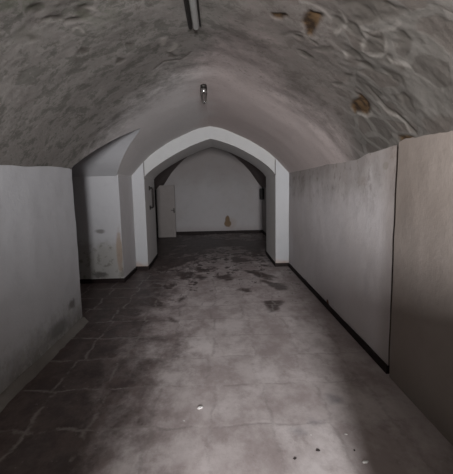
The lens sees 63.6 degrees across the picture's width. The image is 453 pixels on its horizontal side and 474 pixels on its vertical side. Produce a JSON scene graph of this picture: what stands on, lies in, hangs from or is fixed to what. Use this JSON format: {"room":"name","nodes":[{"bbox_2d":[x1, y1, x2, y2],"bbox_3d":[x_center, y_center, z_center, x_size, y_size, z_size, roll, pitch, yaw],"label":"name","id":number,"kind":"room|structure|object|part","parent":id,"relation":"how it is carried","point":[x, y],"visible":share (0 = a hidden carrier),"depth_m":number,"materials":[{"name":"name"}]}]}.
{"room":"vaulted cellar","nodes":[
{"label":"vaulted cellar","id":0,"kind":"room"},
{"bbox_2d":[0,164,82,394],"bbox_3d":[-1.776,0.264,3.029,0.018,2.000,2.820,-1,7,-1],"label":"wall","id":1,"kind":"structure","parent":0,"point":[40,283],"depth_m":3.39,"materials":[{"name":"paint"}]},
{"bbox_2d":[0,317,88,412],"bbox_3d":[-1.660,1.503,0.874,0.110,0.074,7.420,-1,7,-1],"label":"trim","id":2,"kind":"structure","parent":1,"relation":"attached to","point":[17,385],"depth_m":3.33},
{"bbox_2d":[73,175,123,278],"bbox_3d":[-2.834,-0.149,6.332,2.000,2.000,0.014,-1,7,-1],"label":"wall","id":3,"kind":"structure","parent":0,"point":[96,198],"depth_m":6.34,"materials":[{"name":"paint"}]},
{"bbox_2d":[72,129,139,176],"bbox_3d":[-2.518,-1.199,5.202,2.633,0.615,1.982,-1,7,-1],"label":"ceiling","id":4,"kind":"structure","parent":0,"point":[106,160],"depth_m":5.79,"materials":[{"name":"paint"}]},
{"bbox_2d":[118,174,135,277],"bbox_3d":[-1.847,-0.248,6.863,0.008,2.020,1.042,-1,7,-1],"label":"wall","id":5,"kind":"structure","parent":0,"point":[125,181],"depth_m":6.79,"materials":[{"name":"paint"}]},
{"bbox_2d":[144,126,275,265],"bbox_3d":[-0.339,-1.085,8.023,4.500,3.320,1.436,-1,7,-1],"label":"wall","id":6,"kind":"structure","parent":0,"point":[194,141],"depth_m":7.50,"materials":[{"name":"white paint"}]},
{"bbox_2d":[132,163,147,265],"bbox_3d":[-1.772,-0.411,7.348,0.298,2.194,0.032,-1,7,-1],"label":"trim","id":7,"kind":"structure","parent":6,"relation":"attached to","point":[138,187],"depth_m":7.33,"materials":[{"name":"white paint"}]},
{"bbox_2d":[149,186,153,209],"bbox_3d":[-1.599,-0.833,7.783,0.090,0.502,0.060,-1,7,-1],"label":"wall bracket","id":8,"kind":"object","parent":6,"relation":"attached to","point":[151,188],"visible":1,"depth_m":7.78,"materials":[{"name":"metal"}]},
{"bbox_2d":[275,158,288,262],"bbox_3d":[1.156,-0.494,7.405,0.323,2.230,0.032,-1,7,-1],"label":"trim","id":9,"kind":"structure","parent":6,"relation":"attached to","point":[282,175],"depth_m":7.39,"materials":[{"name":"white paint"}]},
{"bbox_2d":[154,152,265,189],"bbox_3d":[-0.512,-2.225,10.822,3.680,1.580,4.515,-1,7,-1],"label":"ceiling","id":10,"kind":"structure","parent":0,"point":[160,179],"depth_m":12.00,"materials":[{"name":"paint"}]},
{"bbox_2d":[164,147,262,231],"bbox_3d":[-0.559,-1.787,13.103,4.100,3.400,0.016,-1,7,-1],"label":"wall","id":11,"kind":"structure","parent":0,"point":[215,191],"depth_m":13.14,"materials":[{"name":"paint"}]},
{"bbox_2d":[0,233,452,473],"bbox_3d":[-1.037,0.949,5.262,5.900,0.009,16.835,-1,7,-1],"label":"floor","id":12,"kind":"structure","parent":0,"point":[213,324],"depth_m":2.94,"materials":[{"name":"tile"}]},
{"bbox_2d":[0,0,452,175],"bbox_3d":[-0.195,-0.972,2.054,3.338,1.086,10.536,-1,7,-1],"label":"ceiling","id":13,"kind":"structure","parent":0,"point":[310,83],"depth_m":2.73,"materials":[{"name":"paint"}]},
{"bbox_2d":[183,0,200,29],"bbox_3d":[-0.186,-1.272,0.500,0.120,0.062,4.530,-1,7,-1],"label":"ceiling lamp","id":14,"kind":"object","parent":13,"relation":"attached to","point":[194,5],"visible":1,"depth_m":2.50,"materials":[{"name":"metal"}]},
{"bbox_2d":[200,84,206,103],"bbox_3d":[-0.268,-1.688,4.313,0.080,0.234,0.076,-1,7,-1],"label":"ceiling lamp","id":15,"kind":"object","parent":13,"relation":"hanging from","point":[203,86],"visible":0.98,"depth_m":4.30,"materials":[{"name":"metal"}]},
{"bbox_3d":[-0.268,-1.647,4.318,0.062,0.133,0.021,-1,7,-1],"label":"bulb","id":16,"kind":"part","parent":15,"relation":"part of","materials":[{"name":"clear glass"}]},
{"bbox_2d":[262,188,265,231],"bbox_3d":[1.356,-0.850,11.050,0.015,2.000,4.465,-1,7,-1],"label":"wall","id":17,"kind":"structure","parent":0,"point":[264,199],"depth_m":12.67,"materials":[{"name":"paint"}]},
{"bbox_2d":[259,186,263,198],"bbox_3d":[1.235,-1.594,12.783,0.145,0.550,0.240,-1,7,-1],"label":"box","id":18,"kind":"object","parent":17,"relation":"attached to","point":[261,190],"visible":0.95,"depth_m":12.68,"materials":[{"name":"metal"}]},
{"bbox_2d":[289,131,452,445],"bbox_3d":[1.337,0.029,4.274,0.024,2.020,6.404,-1,7,-1],"label":"wall","id":19,"kind":"structure","parent":0,"point":[421,350],"depth_m":2.98,"materials":[{"name":"paint"}]},
{"bbox_2d":[80,230,388,373],"bbox_3d":[-1.152,0.517,8.199,5.210,0.110,10.315,-1,7,-1],"label":"baseboard","id":20,"kind":"structure","parent":19,"relation":"attached to","point":[348,328],"depth_m":6.44,"materials":[{"name":"tile"}]},
{"bbox_2d":[388,147,398,366],"bbox_3d":[1.423,0.195,2.992,0.076,2.020,0.165,-1,7,-1],"label":"trim","id":21,"kind":"structure","parent":19,"relation":"attached to","point":[397,147],"depth_m":3.02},
{"bbox_3d":[-2.433,-0.774,10.966,0.220,2.020,4.455,-1,7,-1],"label":"wall","id":22,"kind":"structure","parent":0,"visible":0},
{"bbox_2d":[155,190,157,237],"bbox_3d":[-2.361,-0.837,11.895,0.065,1.860,1.010,-1,7,-1],"label":"trim","id":23,"kind":"structure","parent":22,"relation":"attached to","point":[155,190],"depth_m":12.37,"materials":[{"name":"brown wood"}]},
{"bbox_2d":[156,185,175,237],"bbox_3d":[-2.042,-0.855,12.307,0.620,1.753,0.104,-1,7,-1],"label":"door","id":24,"kind":"structure","parent":22,"relation":"in","point":[165,195],"depth_m":12.31,"materials":[{"name":"paint"}]}
]}

